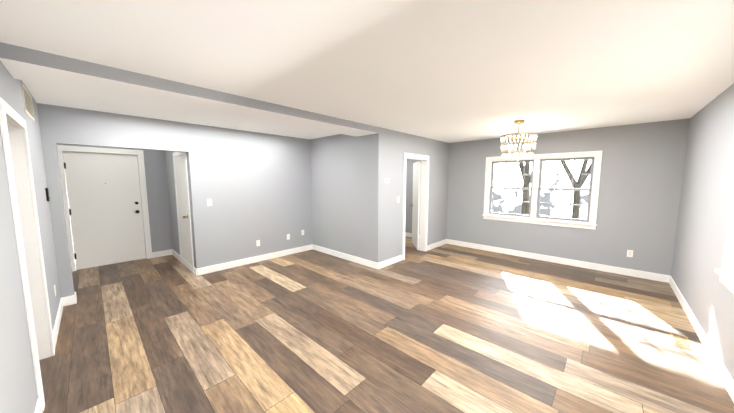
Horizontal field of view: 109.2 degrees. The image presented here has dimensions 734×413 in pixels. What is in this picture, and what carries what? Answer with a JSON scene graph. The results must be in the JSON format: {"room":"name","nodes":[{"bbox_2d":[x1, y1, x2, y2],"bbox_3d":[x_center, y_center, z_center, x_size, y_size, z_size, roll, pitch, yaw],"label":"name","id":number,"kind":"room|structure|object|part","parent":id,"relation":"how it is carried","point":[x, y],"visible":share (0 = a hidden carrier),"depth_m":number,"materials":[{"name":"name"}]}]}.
{"room":"empty living room","nodes":[
{"label":"empty living room","id":0,"kind":"room"},
{"bbox_2d":[0,61,60,412],"bbox_3d":[-2.359,0.171,1.698,7.600,2.440,0.120,5,8,43],"label":"wall","id":1,"kind":"structure","parent":0,"point":[18,391],"depth_m":1.57,"materials":[{"name":"grey paint"}]},
{"bbox_2d":[0,97,54,411],"bbox_3d":[-2.574,0.342,1.919,0.900,2.055,0.156,5,8,43],"label":"trim","id":2,"kind":"structure","parent":1,"relation":"attached to","point":[22,192],"depth_m":2.14,"materials":[{"name":"white wood"}]},
{"bbox_2d":[21,82,34,121],"bbox_3d":[-3.219,-0.979,2.482,0.580,0.250,0.011,5,8,43],"label":"air vent","id":3,"kind":"object","parent":1,"relation":"in","point":[28,104],"visible":1,"depth_m":2.43,"materials":[{"name":"white metal"}]},
{"bbox_2d":[34,398,42,412],"bbox_3d":[-0.949,1.452,0.587,3.395,0.115,0.014,5,8,43],"label":"baseboard","id":4,"kind":"structure","parent":1,"relation":"attached to","point":[38,409],"depth_m":1.70,"materials":[{"name":"white wood"}]},
{"bbox_2d":[45,188,49,200],"bbox_3d":[-3.644,-0.135,2.979,0.080,0.150,0.023,5,8,43],"label":"intercom","id":5,"kind":"object","parent":1,"relation":"attached to","point":[47,194],"visible":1,"depth_m":2.95,"materials":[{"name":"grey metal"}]},
{"bbox_2d":[53,297,65,346],"bbox_3d":[-3.324,1.227,2.810,1.245,0.115,0.014,5,8,43],"label":"baseboard","id":6,"kind":"structure","parent":1,"relation":"attached to","point":[62,303],"depth_m":2.79,"materials":[{"name":"white wood"}]},
{"bbox_2d":[66,296,69,303],"bbox_3d":[-4.468,1.117,3.890,1.670,0.115,0.030,5,8,43],"label":"baseboard","id":7,"kind":"structure","parent":1,"relation":"attached to","point":[68,297],"depth_m":3.26,"materials":[{"name":"white wood"}]},
{"bbox_2d":[57,144,172,251],"bbox_3d":[-3.361,-0.295,6.302,0.200,2.440,7.750,5,8,43],"label":"wall","id":8,"kind":"structure","parent":0,"point":[157,196],"depth_m":5.26,"materials":[{"name":"grey paint"}]},
{"bbox_2d":[63,151,145,269],"bbox_3d":[-4.721,0.060,4.756,0.122,2.028,0.941,5,8,43],"label":"entry door","id":9,"kind":"structure","parent":8,"relation":"in","point":[104,202],"depth_m":4.73,"materials":[{"name":"white wood"}]},
{"bbox_2d":[57,145,151,271],"bbox_3d":[-4.739,0.015,4.774,0.118,2.130,1.120,5,8,43],"label":"trim","id":10,"kind":"structure","parent":8,"relation":"attached to","point":[143,194],"depth_m":4.72,"materials":[{"name":"white wood"}]},
{"bbox_2d":[152,250,169,257],"bbox_3d":[-4.218,0.969,5.357,0.014,0.115,0.300,5,8,43],"label":"baseboard","id":11,"kind":"structure","parent":8,"relation":"attached to","point":[166,252],"depth_m":5.34,"materials":[{"name":"white wood"}]},
{"bbox_2d":[37,103,312,297],"bbox_3d":[-2.511,-0.117,4.544,0.120,2.440,3.840,5,8,43],"label":"wall","id":12,"kind":"structure","parent":0,"point":[254,186],"depth_m":4.43,"materials":[{"name":"grey paint"}]},
{"bbox_2d":[207,199,211,205],"bbox_3d":[-2.616,-0.066,4.338,0.015,0.115,0.070,5,8,43],"label":"light switch","id":13,"kind":"object","parent":12,"relation":"attached to","point":[209,202],"visible":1,"depth_m":4.34,"materials":[{"name":"white plastic"}]},
{"bbox_2d":[194,244,313,275],"bbox_3d":[-2.013,0.995,5.094,0.017,0.115,2.284,5,8,43],"label":"baseboard","id":14,"kind":"structure","parent":12,"relation":"attached to","point":[200,271],"depth_m":4.88,"materials":[{"name":"white wood"}]},
{"bbox_2d":[165,151,194,266],"bbox_3d":[-3.444,-0.149,4.857,1.670,2.440,0.120,5,8,43],"label":"wall","id":15,"kind":"structure","parent":0,"point":[172,199],"depth_m":5.14,"materials":[{"name":"grey paint"}]},
{"bbox_2d":[170,249,194,271],"bbox_3d":[-3.457,1.016,4.895,1.760,0.115,0.014,5,8,43],"label":"baseboard","id":16,"kind":"structure","parent":15,"relation":"attached to","point":[172,252],"depth_m":4.88,"materials":[{"name":"white wood"}]},
{"bbox_2d":[174,155,191,264],"bbox_3d":[-3.248,0.111,4.557,0.734,1.968,0.084,5,8,43],"label":"closet door","id":17,"kind":"structure","parent":15,"relation":"in","point":[182,207],"depth_m":4.57,"materials":[{"name":"white wood"}]},
{"bbox_2d":[173,152,193,273],"bbox_3d":[-3.225,0.073,4.577,0.890,2.055,0.018,5,8,43],"label":"trim","id":18,"kind":"structure","parent":15,"relation":"attached to","point":[175,154],"depth_m":4.34,"materials":[{"name":"white wood"}]},
{"bbox_2d":[310,134,372,260],"bbox_3d":[-0.566,-0.190,5.265,1.960,2.440,0.120,5,8,43],"label":"wall","id":19,"kind":"structure","parent":0,"point":[342,188],"depth_m":5.07,"materials":[{"name":"grey paint"}]},
{"bbox_2d":[314,245,377,268],"bbox_3d":[-0.508,0.981,5.238,1.944,0.115,0.017,5,8,43],"label":"baseboard","id":20,"kind":"structure","parent":19,"relation":"attached to","point":[355,259],"depth_m":5.09,"materials":[{"name":"white wood"}]},
{"bbox_2d":[0,0,733,142],"bbox_3d":[-0.593,-1.306,3.583,8.200,0.120,8.150,5,8,43],"label":"ceiling","id":21,"kind":"structure","parent":0,"point":[450,71],"depth_m":1.86,"materials":[{"name":"white paint"}]},
{"bbox_2d":[0,42,378,136],"bbox_3d":[-1.269,-1.155,3.183,0.520,0.100,3.721,5,8,43],"label":"ceiling beam","id":22,"kind":"structure","parent":21,"relation":"attached to","point":[26,64],"depth_m":2.31,"materials":[{"name":"grey paint"}]},
{"bbox_2d":[500,120,537,160],"bbox_3d":[2.267,-0.972,3.915,0.484,0.612,0.490,5,8,43],"label":"chandelier","id":23,"kind":"object","parent":21,"relation":"hanging from","point":[532,145],"visible":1,"depth_m":3.85,"materials":[{"name":"gold metal"}]},
{"bbox_2d":[39,236,733,412],"bbox_3d":[-0.593,1.240,3.841,8.200,0.120,8.150,5,8,43],"label":"floor","id":24,"kind":"structure","parent":0,"point":[447,328],"depth_m":2.55,"materials":[{"name":"brown wood"}]},
{"bbox_2d":[511,261,528,264],"bbox_3d":[2.896,1.065,4.941,0.300,0.008,0.110,5,8,43],"label":"floor vent","id":25,"kind":"object","parent":24,"relation":"in","point":[520,262],"visible":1,"depth_m":4.95,"materials":[{"name":"brown metal"}]},
{"bbox_2d":[669,332,693,350],"bbox_3d":[3.059,1.308,2.543,0.120,0.008,0.300,5,8,43],"label":"floor vent","id":26,"kind":"object","parent":24,"relation":"in","point":[679,340],"visible":1,"depth_m":2.53,"materials":[{"name":"brown"}]},
{"bbox_2d":[373,127,448,262],"bbox_3d":[1.034,-0.209,5.448,0.120,2.440,2.580,5,8,43],"label":"wall","id":27,"kind":"structure","parent":0,"point":[391,148],"depth_m":4.86,"materials":[{"name":"grey paint"}]},
{"bbox_2d":[378,255,401,268],"bbox_3d":[0.449,1.020,4.849,0.014,0.115,0.670,5,8,43],"label":"baseboard","id":28,"kind":"structure","parent":27,"relation":"attached to","point":[396,259],"depth_m":4.80,"materials":[{"name":"white wood"}]},
{"bbox_2d":[402,153,428,259],"bbox_3d":[0.959,-0.019,5.386,0.156,2.075,0.920,5,8,43],"label":"trim","id":29,"kind":"structure","parent":27,"relation":"attached to","point":[424,159],"depth_m":5.60,"materials":[{"name":"white wood"}]},
{"bbox_2d":[410,161,420,249],"bbox_3d":[1.142,-0.042,6.094,0.183,1.962,0.740,0,6,0],"label":"hall door","id":30,"kind":"structure","parent":27,"relation":"in","point":[415,204],"depth_m":5.92,"materials":[{"name":"white wood"}]},
{"bbox_2d":[427,240,445,250],"bbox_3d":[1.641,0.892,6.110,0.014,0.115,0.890,5,8,43],"label":"baseboard","id":31,"kind":"structure","parent":27,"relation":"attached to","point":[437,244],"depth_m":6.06,"materials":[{"name":"white wood"}]},
{"bbox_2d":[405,118,689,275],"bbox_3d":[1.920,-0.317,6.517,7.600,2.440,0.200,5,8,43],"label":"wall","id":32,"kind":"structure","parent":0,"point":[641,176],"depth_m":4.38,"materials":[{"name":"grey paint"}]},
{"bbox_2d":[405,232,433,243],"bbox_3d":[0.783,0.746,7.551,2.980,0.115,0.014,5,8,43],"label":"baseboard","id":33,"kind":"structure","parent":32,"relation":"attached to","point":[406,234],"depth_m":7.18,"materials":[{"name":"white wood"}]},
{"bbox_2d":[482,150,602,229],"bbox_3d":[3.329,-0.340,5.152,1.920,1.350,0.245,5,8,43],"label":"window","id":34,"kind":"structure","parent":32,"relation":"in","point":[536,182],"depth_m":5.03,"materials":[{"name":"white wood"}]},
{"bbox_3d":[3.333,-0.350,5.154,1.616,1.066,0.039,5,8,43],"label":"glass","id":35,"kind":"part","parent":34,"relation":"part of","materials":[{"name":"grey"}]},
{"bbox_2d":[446,240,665,281],"bbox_3d":[3.275,0.983,5.221,3.620,0.115,0.014,5,8,43],"label":"baseboard","id":36,"kind":"structure","parent":32,"relation":"attached to","point":[612,269],"depth_m":4.79,"materials":[{"name":"white wood"}]},
{"bbox_2d":[627,250,632,256],"bbox_3d":[4.283,0.767,4.251,0.070,0.115,0.008,5,8,43],"label":"electrical outlet","id":37,"kind":"object","parent":32,"relation":"attached to","point":[629,253],"visible":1,"depth_m":4.25,"materials":[{"name":"white plastic"}]},
{"bbox_2d":[671,83,733,379],"bbox_3d":[2.563,0.188,1.532,0.200,2.440,6.620,5,8,43],"label":"wall","id":38,"kind":"structure","parent":0,"point":[705,200],"depth_m":2.67,"materials":[{"name":"grey paint"}]},
{"bbox_2d":[666,275,733,402],"bbox_3d":[2.663,1.318,1.911,0.014,0.115,6.900,5,8,43],"label":"baseboard","id":39,"kind":"structure","parent":38,"relation":"attached to","point":[727,380],"depth_m":2.39,"materials":[{"name":"white wood"}]},
{"bbox_2d":[715,180,733,293],"bbox_3d":[2.430,0.000,1.404,0.245,1.430,1.950,5,8,43],"label":"window","id":40,"kind":"structure","parent":38,"relation":"in","point":[726,279],"depth_m":2.13,"materials":[{"name":"white"}]},
{"label":"outside","id":41,"kind":"structure","parent":0,"visible":0},
{"bbox_2d":[492,160,590,218],"bbox_3d":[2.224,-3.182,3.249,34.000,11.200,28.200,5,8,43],"label":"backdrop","id":42,"kind":"structure","parent":41,"point":[560,209],"depth_m":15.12,"materials":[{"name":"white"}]},
{"bbox_3d":[0.771,2.374,4.461,33.000,0.100,31.150,5,8,43],"label":"ground","id":43,"kind":"structure","parent":41,"visible":0},
{"bbox_2d":[520,162,531,214],"bbox_3d":[6.481,-1.952,10.580,3.616,7.284,1.525,5,8,43],"label":"tree","id":44,"kind":"object","parent":43,"relation":"on","point":[525,184],"depth_m":10.15,"materials":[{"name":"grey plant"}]},
{"bbox_2d":[560,160,590,218],"bbox_3d":[9.539,-2.037,11.071,3.479,7.355,3.000,5,8,43],"label":"tree","id":45,"kind":"object","parent":43,"relation":"on","point":[576,184],"depth_m":10.65,"materials":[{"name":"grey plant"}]}
]}

